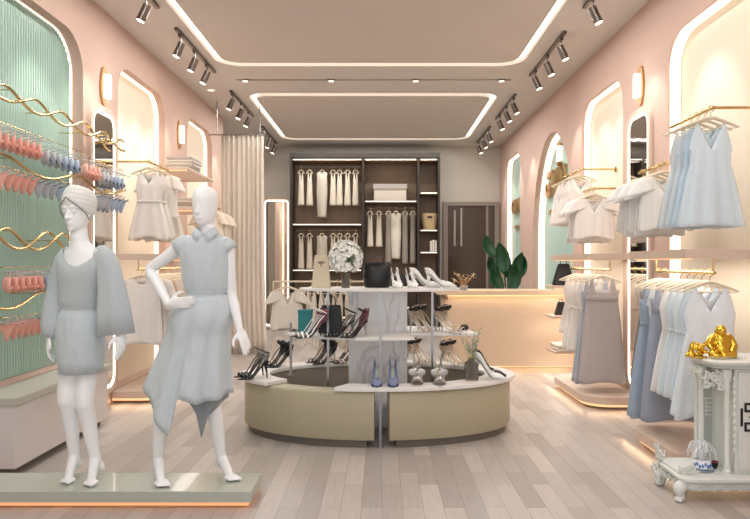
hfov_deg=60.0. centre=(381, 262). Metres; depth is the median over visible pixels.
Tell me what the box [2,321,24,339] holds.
briefs
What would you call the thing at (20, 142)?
cup
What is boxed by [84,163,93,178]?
sports bra
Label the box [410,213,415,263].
dress
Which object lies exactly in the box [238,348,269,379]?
shoe
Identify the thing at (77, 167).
cup
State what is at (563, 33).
track
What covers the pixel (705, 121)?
clothes hanger
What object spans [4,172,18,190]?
briefs
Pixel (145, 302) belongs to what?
shirt
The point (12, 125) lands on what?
hanger
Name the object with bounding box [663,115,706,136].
clothes hanger
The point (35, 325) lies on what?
briefs
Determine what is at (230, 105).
track spotlight
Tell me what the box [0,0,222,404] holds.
wall
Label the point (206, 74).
track spotlight
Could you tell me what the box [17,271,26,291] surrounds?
sports bra
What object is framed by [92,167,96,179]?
cup
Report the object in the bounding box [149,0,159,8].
track
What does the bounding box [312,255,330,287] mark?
paper bag
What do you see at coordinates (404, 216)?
dress
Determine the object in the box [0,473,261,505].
platform
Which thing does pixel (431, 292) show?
steel post
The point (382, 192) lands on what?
storage box
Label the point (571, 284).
dress
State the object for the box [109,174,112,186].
cup
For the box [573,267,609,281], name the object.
clothes hanger
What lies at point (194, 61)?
track spotlight
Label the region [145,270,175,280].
clothes hanger
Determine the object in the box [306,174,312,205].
dress
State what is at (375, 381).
shoe
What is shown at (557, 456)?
floor
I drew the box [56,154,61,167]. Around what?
cup
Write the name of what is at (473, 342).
sprigs
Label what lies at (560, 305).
handbag
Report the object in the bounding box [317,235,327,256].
coat
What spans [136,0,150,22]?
track spotlight
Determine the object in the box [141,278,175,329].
shirt
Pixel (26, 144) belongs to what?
cup
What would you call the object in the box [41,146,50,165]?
sports bra
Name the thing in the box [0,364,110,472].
bench
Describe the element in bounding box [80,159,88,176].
sports bra
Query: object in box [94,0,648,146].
ceiling
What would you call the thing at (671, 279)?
clothes hanger
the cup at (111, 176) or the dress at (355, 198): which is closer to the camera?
the cup at (111, 176)
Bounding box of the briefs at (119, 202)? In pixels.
[115,198,124,211]
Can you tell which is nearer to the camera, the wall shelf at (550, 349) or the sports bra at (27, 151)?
the sports bra at (27, 151)
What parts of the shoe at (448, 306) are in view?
flower trim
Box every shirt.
[125,279,171,344]
[135,278,172,338]
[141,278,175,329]
[164,277,186,296]
[175,277,182,296]
[263,290,309,329]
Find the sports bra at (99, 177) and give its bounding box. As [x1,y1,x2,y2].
[93,166,101,181]
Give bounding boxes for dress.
[128,171,170,240]
[298,172,304,205]
[298,236,304,268]
[304,291,318,348]
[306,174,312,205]
[306,236,312,268]
[316,291,332,360]
[330,172,335,205]
[330,236,334,268]
[332,292,345,348]
[336,174,342,205]
[344,174,350,205]
[344,292,348,343]
[352,174,358,205]
[367,214,373,246]
[376,214,381,246]
[385,213,391,263]
[391,213,400,258]
[402,213,407,263]
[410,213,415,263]
[559,279,584,332]
[561,278,589,348]
[566,278,596,351]
[571,279,608,383]
[577,278,602,311]
[578,277,625,384]
[626,281,670,418]
[640,281,693,422]
[646,286,678,316]
[650,288,692,391]
[656,286,703,394]
[657,132,721,229]
[663,287,710,397]
[664,129,727,228]
[669,126,737,227]
[669,287,718,399]
[670,288,738,420]
[675,123,744,226]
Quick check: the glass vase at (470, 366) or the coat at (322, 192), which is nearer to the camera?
the glass vase at (470, 366)
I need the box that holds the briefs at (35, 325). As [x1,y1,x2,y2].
[22,318,40,335]
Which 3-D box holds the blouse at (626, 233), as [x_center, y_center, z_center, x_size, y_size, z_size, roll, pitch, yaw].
[2.218,-0.447,5.411,0.564,0.469,0.106,0,0,0]
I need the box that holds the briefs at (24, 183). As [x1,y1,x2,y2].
[19,176,33,193]
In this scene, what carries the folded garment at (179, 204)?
on the folded garment
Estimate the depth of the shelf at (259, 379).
5.16 m
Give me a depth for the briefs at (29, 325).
4.75 m
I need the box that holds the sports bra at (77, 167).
[72,157,80,173]
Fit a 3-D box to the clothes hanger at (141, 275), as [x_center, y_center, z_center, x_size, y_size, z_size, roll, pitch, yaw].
[-2.430,0.120,6.580,0.385,0.156,0.024,0,0,0]
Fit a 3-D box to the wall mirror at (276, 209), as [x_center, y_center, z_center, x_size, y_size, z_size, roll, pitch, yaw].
[-2.220,0.000,13.683,0.620,2.760,0.030,0,0,0]
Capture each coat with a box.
[317,172,327,217]
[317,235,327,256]
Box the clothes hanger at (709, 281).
[681,269,738,292]
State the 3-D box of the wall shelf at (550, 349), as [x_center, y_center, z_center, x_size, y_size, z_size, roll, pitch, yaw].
[2.268,1.069,7.900,0.435,0.038,0.400,0,0,0]
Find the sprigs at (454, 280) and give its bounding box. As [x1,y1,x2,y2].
[452,273,475,284]
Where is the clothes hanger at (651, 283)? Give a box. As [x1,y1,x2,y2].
[640,269,669,288]
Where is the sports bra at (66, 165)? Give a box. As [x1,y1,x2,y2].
[60,151,69,170]
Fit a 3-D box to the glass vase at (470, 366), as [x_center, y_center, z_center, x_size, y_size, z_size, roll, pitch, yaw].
[0.715,0.849,5.210,0.100,0.175,0.100,0,0,0]
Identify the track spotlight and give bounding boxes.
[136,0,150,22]
[173,34,184,57]
[187,50,198,72]
[200,64,210,84]
[226,93,235,110]
[236,103,243,119]
[243,112,251,126]
[265,136,271,148]
[271,142,276,153]
[477,142,482,153]
[481,136,487,148]
[486,129,492,142]
[497,115,503,129]
[503,107,511,122]
[511,98,518,114]
[532,70,541,89]
[543,55,554,76]
[557,38,568,60]
[588,0,602,24]
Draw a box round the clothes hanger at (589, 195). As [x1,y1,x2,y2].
[577,187,607,201]
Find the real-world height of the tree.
0.163 m
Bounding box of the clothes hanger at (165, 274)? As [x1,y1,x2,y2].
[162,267,180,280]
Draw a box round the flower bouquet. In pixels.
[328,240,362,272]
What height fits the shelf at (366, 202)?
0.040 m
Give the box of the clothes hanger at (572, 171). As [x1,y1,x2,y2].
[557,171,583,184]
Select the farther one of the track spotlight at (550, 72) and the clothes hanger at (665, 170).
the track spotlight at (550, 72)
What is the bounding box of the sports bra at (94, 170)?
[89,165,97,180]
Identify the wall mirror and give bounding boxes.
[88,103,117,393]
[264,197,289,328]
[626,106,652,388]
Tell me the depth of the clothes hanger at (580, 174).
7.25 m
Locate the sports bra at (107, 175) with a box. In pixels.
[102,171,110,185]
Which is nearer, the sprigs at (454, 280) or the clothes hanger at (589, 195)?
the clothes hanger at (589, 195)
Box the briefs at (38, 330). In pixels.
[29,317,40,334]
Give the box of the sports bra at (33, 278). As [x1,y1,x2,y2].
[30,270,38,290]
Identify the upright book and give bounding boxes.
[429,241,431,251]
[432,240,434,251]
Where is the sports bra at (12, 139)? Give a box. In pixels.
[8,131,17,153]
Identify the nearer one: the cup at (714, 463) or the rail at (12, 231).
the cup at (714, 463)
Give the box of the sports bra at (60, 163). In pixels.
[54,150,63,168]
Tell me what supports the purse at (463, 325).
on the shelf at (414, 332)
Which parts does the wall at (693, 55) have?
niche panel, niche panel, niche panel, niche panel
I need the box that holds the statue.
[685,325,737,358]
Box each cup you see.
[2,277,6,292]
[3,133,8,149]
[5,277,10,293]
[10,135,15,151]
[12,276,17,292]
[17,138,22,153]
[19,276,24,291]
[23,140,28,155]
[25,276,30,291]
[30,142,35,157]
[31,276,36,290]
[36,144,41,159]
[37,276,42,290]
[41,151,45,165]
[44,150,49,164]
[45,275,49,288]
[50,152,55,166]
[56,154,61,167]
[63,156,67,169]
[69,158,73,171]
[74,160,79,172]
[80,165,83,176]
[83,164,87,176]
[88,165,92,177]
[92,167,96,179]
[96,168,100,180]
[101,172,105,183]
[105,173,109,184]
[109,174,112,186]
[113,176,116,187]
[117,177,120,188]
[120,178,123,189]
[711,460,717,468]
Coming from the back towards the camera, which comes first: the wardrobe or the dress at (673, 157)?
the wardrobe
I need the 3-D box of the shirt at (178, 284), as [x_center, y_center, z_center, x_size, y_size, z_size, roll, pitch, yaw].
[-2.430,0.468,7.450,0.401,0.619,0.131,0,0,5]
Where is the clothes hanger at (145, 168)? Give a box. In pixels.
[131,160,167,174]
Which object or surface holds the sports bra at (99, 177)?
hanging from the hanger
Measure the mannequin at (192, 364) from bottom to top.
1.766 m
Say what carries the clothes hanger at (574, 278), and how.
hanging from the wall rack at (611, 396)
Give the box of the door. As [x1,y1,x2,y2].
[443,202,498,297]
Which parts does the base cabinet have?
panel, cabinet door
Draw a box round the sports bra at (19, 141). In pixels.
[14,132,24,154]
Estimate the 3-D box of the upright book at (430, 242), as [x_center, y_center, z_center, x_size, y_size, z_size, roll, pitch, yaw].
[1.001,-0.341,13.360,0.044,0.221,0.160,0,0,0]
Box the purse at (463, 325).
[460,324,468,329]
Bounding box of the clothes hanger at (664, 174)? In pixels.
[636,163,668,182]
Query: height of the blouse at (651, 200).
0.434 m
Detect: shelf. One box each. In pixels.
[116,254,179,259]
[148,167,213,181]
[178,208,192,214]
[242,360,514,391]
[286,330,413,340]
[292,159,361,163]
[292,224,361,226]
[292,269,361,270]
[299,286,459,291]
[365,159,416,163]
[365,201,416,203]
[401,326,477,335]
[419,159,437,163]
[419,192,437,195]
[419,230,437,232]
[545,285,563,288]
[545,314,561,318]
[547,347,574,354]
[551,253,634,259]
[628,249,749,258]
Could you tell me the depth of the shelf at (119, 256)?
6.45 m
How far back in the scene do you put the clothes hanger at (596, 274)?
6.57 m
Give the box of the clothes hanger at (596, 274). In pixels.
[577,267,614,282]
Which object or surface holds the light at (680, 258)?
attached to the wall rack at (673, 437)
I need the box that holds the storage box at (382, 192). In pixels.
[373,184,406,200]
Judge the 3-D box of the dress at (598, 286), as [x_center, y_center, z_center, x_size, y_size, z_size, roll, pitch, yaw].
[2.170,0.613,6.750,0.300,0.909,0.128,0,0,1]
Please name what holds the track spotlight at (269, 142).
attached to the track at (262, 127)
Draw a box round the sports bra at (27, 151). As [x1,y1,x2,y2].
[21,134,30,156]
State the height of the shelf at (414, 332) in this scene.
0.022 m
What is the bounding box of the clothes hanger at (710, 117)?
[682,105,739,128]
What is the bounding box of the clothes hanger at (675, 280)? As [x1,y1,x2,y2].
[654,269,704,289]
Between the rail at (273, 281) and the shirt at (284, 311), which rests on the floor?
the rail at (273, 281)
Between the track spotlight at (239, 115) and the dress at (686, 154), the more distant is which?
the track spotlight at (239, 115)
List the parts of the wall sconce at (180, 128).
lamp shade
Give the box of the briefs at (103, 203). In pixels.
[100,195,110,208]
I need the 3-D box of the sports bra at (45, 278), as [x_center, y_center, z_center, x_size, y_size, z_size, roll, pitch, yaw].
[-2.606,0.133,5.055,0.050,0.157,0.178,0,0,-42]
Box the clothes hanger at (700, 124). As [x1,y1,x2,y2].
[670,112,713,133]
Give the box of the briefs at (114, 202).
[110,197,120,210]
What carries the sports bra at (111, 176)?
hanging from the hanger
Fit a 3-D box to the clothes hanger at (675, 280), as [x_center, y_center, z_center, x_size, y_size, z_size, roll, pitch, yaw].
[2.170,0.120,4.730,0.385,0.156,0.024,0,0,-1]
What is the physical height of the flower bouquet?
0.377 m
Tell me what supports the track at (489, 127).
attached to the ceiling
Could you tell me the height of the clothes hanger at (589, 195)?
0.156 m
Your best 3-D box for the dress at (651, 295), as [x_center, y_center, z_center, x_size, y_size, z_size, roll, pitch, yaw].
[2.170,0.613,4.987,0.300,0.909,0.089,0,0,1]
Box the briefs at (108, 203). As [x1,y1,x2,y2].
[105,196,115,209]
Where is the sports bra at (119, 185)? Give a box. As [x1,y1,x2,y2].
[113,176,121,188]
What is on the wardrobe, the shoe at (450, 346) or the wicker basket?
the wicker basket
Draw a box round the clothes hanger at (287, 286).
[269,279,304,293]
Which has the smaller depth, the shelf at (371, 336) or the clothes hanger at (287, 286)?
the shelf at (371, 336)
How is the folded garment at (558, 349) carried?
on the wall shelf at (550, 349)
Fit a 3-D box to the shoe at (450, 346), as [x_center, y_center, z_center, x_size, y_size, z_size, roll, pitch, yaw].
[0.707,0.822,6.041,0.263,0.227,0.101,0,0,36]
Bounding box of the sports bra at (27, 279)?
[24,271,32,291]
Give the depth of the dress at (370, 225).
13.38 m
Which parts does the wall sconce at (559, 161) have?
lamp shade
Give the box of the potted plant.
[482,235,526,288]
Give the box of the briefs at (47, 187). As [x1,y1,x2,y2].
[42,181,55,198]
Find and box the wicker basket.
[421,213,437,229]
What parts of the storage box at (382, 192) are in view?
lid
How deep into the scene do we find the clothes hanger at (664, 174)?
5.19 m
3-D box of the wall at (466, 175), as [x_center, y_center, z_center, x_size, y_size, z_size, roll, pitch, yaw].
[-0.605,-0.575,13.760,6.390,3.950,0.120,0,0,0]
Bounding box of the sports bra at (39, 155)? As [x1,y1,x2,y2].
[34,141,42,160]
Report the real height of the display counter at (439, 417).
0.432 m
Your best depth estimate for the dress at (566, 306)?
7.24 m
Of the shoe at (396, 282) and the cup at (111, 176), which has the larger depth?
the cup at (111, 176)
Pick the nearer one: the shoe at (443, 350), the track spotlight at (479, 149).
the shoe at (443, 350)
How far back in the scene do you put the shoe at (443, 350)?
5.96 m
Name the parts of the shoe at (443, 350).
flower trim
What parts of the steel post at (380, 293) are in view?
post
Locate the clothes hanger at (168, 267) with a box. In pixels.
[161,267,181,278]
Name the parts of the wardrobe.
panel, hanging rail, hanging rail, panel, hanging rail, panel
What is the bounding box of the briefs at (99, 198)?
[96,194,105,208]
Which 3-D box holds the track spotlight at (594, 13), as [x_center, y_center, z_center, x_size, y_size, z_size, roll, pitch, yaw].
[1.952,-2.301,5.950,0.134,0.238,0.085,0,0,0]
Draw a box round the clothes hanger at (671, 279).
[646,269,697,289]
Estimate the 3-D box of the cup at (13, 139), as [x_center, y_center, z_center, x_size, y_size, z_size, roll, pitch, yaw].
[-2.584,-0.837,4.545,0.030,0.116,0.075,0,0,-42]
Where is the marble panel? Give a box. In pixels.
[349,292,406,426]
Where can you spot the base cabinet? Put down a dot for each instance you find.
(721, 387)
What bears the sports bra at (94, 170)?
hanging from the hanger
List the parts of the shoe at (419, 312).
flower trim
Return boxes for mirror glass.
[95,113,112,383]
[630,115,646,377]
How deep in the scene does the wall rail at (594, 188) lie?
6.75 m
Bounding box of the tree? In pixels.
[687,439,716,460]
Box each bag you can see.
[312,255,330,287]
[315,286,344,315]
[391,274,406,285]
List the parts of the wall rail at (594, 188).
rail, wall arm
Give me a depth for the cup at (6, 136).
4.44 m
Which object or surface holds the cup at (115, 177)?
on the sports bra at (115, 177)
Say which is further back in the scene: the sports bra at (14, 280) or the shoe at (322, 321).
the shoe at (322, 321)
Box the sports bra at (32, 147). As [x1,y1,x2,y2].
[27,139,36,158]
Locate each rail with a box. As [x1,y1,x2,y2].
[0,83,124,151]
[0,122,83,152]
[0,152,125,194]
[0,166,124,197]
[0,227,69,250]
[0,266,51,267]
[0,290,45,310]
[0,312,41,318]
[68,156,123,170]
[118,160,168,170]
[273,281,363,359]
[562,167,616,178]
[583,187,616,192]
[638,162,669,173]
[670,106,749,128]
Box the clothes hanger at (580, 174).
[563,168,597,181]
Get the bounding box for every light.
[495,366,572,366]
[555,260,590,260]
[635,258,691,259]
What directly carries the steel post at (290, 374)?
on the shelf at (259, 379)
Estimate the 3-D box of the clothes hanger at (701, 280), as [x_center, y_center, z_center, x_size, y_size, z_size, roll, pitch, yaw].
[2.170,0.120,4.410,0.385,0.156,0.024,0,0,0]
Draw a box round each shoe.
[234,346,265,377]
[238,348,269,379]
[263,340,285,365]
[267,341,293,367]
[291,307,323,336]
[295,308,328,338]
[306,339,330,362]
[312,340,337,364]
[324,308,355,336]
[329,340,348,362]
[334,354,348,363]
[340,308,369,337]
[371,359,382,387]
[387,359,398,387]
[391,268,402,288]
[405,268,417,288]
[407,305,435,332]
[407,340,428,364]
[408,357,425,385]
[409,267,440,287]
[411,337,434,362]
[415,304,442,331]
[424,267,456,287]
[431,356,447,385]
[433,305,462,332]
[439,340,463,365]
[440,304,468,331]
[446,339,466,364]
[474,349,505,376]
[474,352,505,380]
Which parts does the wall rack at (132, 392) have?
rail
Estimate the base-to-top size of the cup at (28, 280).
0.116 m
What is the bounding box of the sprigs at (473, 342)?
[458,328,481,357]
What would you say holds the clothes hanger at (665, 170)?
hanging from the wall rail at (666, 163)
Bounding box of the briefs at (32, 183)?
[26,177,40,195]
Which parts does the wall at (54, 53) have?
fluted panel, niche panel, niche panel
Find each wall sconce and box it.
[100,67,111,105]
[177,120,184,148]
[556,142,562,165]
[633,66,644,105]
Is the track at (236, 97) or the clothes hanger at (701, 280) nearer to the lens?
the clothes hanger at (701, 280)
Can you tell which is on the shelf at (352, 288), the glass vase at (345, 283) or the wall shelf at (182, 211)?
the glass vase at (345, 283)
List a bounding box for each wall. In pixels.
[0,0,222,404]
[264,147,499,328]
[500,0,749,422]
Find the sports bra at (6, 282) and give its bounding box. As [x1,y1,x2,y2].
[2,271,12,293]
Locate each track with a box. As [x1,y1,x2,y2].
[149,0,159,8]
[174,27,215,72]
[230,90,253,116]
[261,126,277,143]
[476,126,490,143]
[495,94,516,119]
[529,31,566,76]
[582,0,590,8]
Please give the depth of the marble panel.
5.54 m
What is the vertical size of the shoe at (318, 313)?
0.226 m
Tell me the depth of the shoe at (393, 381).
5.02 m
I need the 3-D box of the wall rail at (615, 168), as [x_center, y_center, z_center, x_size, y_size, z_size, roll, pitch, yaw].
[2.401,-1.040,7.566,0.397,0.060,0.768,0,0,0]
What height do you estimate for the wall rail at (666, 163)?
0.060 m
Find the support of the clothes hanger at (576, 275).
hanging from the wall rack at (611, 396)
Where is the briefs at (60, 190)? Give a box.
[56,185,68,200]
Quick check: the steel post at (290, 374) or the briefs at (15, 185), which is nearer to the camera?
the briefs at (15, 185)
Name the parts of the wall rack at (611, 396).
rail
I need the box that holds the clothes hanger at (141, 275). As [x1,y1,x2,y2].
[124,267,146,282]
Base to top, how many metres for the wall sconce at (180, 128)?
0.380 m
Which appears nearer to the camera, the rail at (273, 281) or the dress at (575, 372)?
the dress at (575, 372)
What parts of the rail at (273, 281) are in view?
rail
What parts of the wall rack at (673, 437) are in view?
rail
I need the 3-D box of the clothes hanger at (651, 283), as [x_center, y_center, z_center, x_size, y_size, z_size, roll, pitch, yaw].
[2.170,0.120,4.980,0.385,0.156,0.024,0,0,1]
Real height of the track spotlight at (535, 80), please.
0.238 m
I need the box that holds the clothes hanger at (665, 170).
[642,161,669,180]
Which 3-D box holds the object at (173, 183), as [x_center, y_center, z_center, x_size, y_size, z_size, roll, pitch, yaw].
[-2.400,-0.712,7.021,0.571,0.468,0.154,0,0,1]
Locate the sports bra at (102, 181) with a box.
[98,171,106,184]
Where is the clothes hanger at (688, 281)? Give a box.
[666,269,721,291]
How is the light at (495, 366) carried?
attached to the reception counter at (516, 334)
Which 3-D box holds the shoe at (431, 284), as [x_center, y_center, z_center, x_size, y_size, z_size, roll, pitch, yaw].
[0.360,0.121,5.430,0.263,0.168,0.089,0,0,20]
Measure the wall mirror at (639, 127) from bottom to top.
2.750 m
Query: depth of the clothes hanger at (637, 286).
5.08 m
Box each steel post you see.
[287,323,294,375]
[327,292,328,386]
[377,292,383,447]
[431,292,432,381]
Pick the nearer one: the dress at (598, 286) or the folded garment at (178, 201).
the dress at (598, 286)
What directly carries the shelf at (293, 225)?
attached to the wardrobe
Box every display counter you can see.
[245,366,374,447]
[387,366,509,447]
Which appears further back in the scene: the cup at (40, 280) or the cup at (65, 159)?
the cup at (65, 159)
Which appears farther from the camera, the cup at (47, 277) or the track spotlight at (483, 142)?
the track spotlight at (483, 142)
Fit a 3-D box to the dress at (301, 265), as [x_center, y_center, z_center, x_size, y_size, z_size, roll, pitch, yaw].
[-1.670,-0.220,13.429,0.145,0.688,0.148,0,0,0]
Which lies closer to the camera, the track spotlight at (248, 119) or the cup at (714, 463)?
the cup at (714, 463)
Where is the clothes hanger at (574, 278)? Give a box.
[568,267,603,281]
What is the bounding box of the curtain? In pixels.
[209,101,266,354]
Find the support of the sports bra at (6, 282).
hanging from the hanger
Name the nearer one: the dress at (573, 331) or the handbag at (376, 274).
the handbag at (376, 274)
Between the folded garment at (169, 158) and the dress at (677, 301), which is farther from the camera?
the folded garment at (169, 158)
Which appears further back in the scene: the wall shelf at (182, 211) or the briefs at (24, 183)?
the wall shelf at (182, 211)
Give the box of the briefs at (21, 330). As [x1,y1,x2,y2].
[9,320,30,337]
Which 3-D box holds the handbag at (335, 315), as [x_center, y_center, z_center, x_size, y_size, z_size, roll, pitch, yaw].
[-0.420,0.419,5.375,0.208,0.315,0.089,0,0,0]
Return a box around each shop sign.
[511,197,519,228]
[545,163,566,213]
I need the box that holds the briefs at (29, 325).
[16,319,36,336]
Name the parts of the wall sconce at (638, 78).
lamp shade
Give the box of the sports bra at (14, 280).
[11,271,19,292]
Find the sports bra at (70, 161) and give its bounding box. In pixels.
[66,155,74,172]
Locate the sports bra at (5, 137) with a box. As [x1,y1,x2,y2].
[1,127,10,151]
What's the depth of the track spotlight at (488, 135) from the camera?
11.77 m
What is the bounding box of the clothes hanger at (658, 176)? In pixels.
[632,165,667,181]
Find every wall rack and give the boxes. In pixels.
[111,254,180,402]
[551,253,634,409]
[628,249,749,456]
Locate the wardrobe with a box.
[290,153,439,330]
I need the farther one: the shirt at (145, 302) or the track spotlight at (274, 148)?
the track spotlight at (274, 148)
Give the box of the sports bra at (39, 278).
[37,270,44,290]
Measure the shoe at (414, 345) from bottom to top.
0.227 m
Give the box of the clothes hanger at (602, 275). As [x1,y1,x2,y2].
[583,267,621,282]
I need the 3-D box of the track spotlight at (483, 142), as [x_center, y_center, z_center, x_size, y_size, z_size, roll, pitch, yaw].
[1.952,-2.301,12.400,0.134,0.238,0.085,0,0,0]
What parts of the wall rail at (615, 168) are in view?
rail, wall arm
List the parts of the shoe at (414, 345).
flower trim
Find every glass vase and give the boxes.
[341,273,349,287]
[460,285,467,289]
[464,357,477,380]
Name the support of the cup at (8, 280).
on the sports bra at (6, 282)
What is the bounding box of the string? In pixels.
[711,357,745,359]
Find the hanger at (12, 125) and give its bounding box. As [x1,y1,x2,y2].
[2,125,25,134]
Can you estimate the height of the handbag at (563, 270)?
0.304 m
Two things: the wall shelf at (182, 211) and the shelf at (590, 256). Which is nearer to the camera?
the shelf at (590, 256)
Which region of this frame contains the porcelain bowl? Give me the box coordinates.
[692,456,713,472]
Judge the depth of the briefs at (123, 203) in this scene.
6.46 m
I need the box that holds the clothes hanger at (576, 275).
[564,267,597,280]
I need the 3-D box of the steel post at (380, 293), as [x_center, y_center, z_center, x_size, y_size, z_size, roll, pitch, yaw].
[-0.012,0.815,5.061,0.056,1.171,0.308,0,0,0]
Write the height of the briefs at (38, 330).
0.135 m
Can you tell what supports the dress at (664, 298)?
hanging from the clothes hanger at (675, 280)
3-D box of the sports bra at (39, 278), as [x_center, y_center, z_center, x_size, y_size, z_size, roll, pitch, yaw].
[-2.606,0.133,4.950,0.050,0.157,0.178,0,0,-42]
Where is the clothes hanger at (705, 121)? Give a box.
[676,108,731,130]
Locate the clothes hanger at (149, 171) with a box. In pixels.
[137,162,172,176]
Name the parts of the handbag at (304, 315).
lid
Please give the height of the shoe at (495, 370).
0.220 m
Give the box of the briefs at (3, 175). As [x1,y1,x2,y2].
[0,170,10,189]
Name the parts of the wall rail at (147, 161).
wall arm, rail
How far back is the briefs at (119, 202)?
6.36 m
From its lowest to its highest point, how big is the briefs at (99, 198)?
0.135 m
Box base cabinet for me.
[650,353,749,502]
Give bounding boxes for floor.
[0,329,749,518]
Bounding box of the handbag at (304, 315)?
[298,309,312,334]
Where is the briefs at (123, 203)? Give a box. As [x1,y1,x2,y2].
[119,199,128,212]
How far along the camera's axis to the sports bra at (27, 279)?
4.72 m
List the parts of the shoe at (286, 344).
flower trim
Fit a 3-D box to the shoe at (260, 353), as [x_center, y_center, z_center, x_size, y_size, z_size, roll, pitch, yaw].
[-1.090,0.813,5.364,0.263,0.244,0.097,0,0,-26]
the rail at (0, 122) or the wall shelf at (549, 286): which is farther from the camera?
the wall shelf at (549, 286)
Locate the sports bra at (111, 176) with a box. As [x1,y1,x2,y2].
[106,170,114,186]
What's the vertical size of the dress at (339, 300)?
0.618 m
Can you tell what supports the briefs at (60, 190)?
hanging from the hanger
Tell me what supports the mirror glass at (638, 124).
attached to the wall mirror at (639, 127)
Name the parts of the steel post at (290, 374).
post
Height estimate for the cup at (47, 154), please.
0.116 m
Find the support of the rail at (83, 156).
attached to the wall at (54, 53)
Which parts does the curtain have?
curtain panel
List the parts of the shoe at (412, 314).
flower trim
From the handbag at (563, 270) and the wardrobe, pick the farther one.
the wardrobe
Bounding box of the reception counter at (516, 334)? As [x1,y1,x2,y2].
[434,289,573,372]
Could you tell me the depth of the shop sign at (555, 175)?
10.08 m
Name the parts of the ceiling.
raised panel, raised panel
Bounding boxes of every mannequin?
[40,185,134,486]
[142,186,249,486]
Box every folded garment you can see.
[166,157,200,163]
[166,159,201,166]
[166,165,200,171]
[167,162,200,168]
[177,198,191,199]
[177,200,191,202]
[178,203,191,205]
[549,345,565,350]
[550,342,561,347]
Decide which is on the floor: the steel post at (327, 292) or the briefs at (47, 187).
the steel post at (327, 292)
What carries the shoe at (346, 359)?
on the shelf at (259, 379)
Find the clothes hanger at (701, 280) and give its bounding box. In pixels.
[673,269,730,291]
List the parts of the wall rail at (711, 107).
rail, wall arm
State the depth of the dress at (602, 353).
6.35 m
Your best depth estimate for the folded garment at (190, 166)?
7.74 m
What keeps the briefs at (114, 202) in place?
hanging from the hanger
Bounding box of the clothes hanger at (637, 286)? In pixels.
[634,268,662,287]
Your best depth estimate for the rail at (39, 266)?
4.68 m
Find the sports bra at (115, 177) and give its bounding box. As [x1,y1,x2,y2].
[110,171,117,187]
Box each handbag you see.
[298,309,312,334]
[318,295,343,332]
[363,255,390,287]
[552,261,571,284]
[554,299,564,314]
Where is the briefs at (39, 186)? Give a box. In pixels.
[34,179,48,196]
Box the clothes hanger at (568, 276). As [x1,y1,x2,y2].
[559,267,577,280]
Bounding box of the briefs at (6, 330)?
[0,322,17,340]
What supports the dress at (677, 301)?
hanging from the clothes hanger at (688, 281)
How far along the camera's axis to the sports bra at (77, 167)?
5.48 m
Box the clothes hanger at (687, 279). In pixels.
[660,269,712,290]
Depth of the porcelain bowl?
3.84 m
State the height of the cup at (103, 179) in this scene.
0.116 m
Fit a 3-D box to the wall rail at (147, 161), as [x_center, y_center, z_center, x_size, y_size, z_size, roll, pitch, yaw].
[-2.599,-1.040,6.971,0.422,0.060,0.658,0,0,0]
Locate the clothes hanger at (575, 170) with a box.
[560,170,593,182]
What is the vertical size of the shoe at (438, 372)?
0.194 m
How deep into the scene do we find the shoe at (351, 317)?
5.10 m
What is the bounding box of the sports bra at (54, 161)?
[48,148,57,167]
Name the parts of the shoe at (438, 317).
flower trim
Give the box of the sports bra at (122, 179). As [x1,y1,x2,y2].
[117,175,124,189]
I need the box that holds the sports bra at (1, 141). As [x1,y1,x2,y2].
[0,124,3,147]
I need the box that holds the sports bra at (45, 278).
[43,270,49,289]
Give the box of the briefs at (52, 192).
[49,183,61,199]
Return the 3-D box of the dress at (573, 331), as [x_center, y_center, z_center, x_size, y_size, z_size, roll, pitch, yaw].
[2.170,0.547,6.900,0.443,0.779,0.149,0,0,5]
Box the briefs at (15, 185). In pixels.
[11,174,26,192]
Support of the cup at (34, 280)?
on the sports bra at (33, 278)
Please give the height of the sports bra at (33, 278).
0.157 m
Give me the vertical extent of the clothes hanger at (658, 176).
0.156 m
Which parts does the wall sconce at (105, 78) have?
lamp shade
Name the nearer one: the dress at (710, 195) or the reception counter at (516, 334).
the dress at (710, 195)
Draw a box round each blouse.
[559,202,574,239]
[559,203,603,243]
[563,198,618,238]
[564,199,617,242]
[605,185,626,233]
[613,184,672,237]
[614,182,637,231]
[623,179,684,236]
[625,177,693,231]

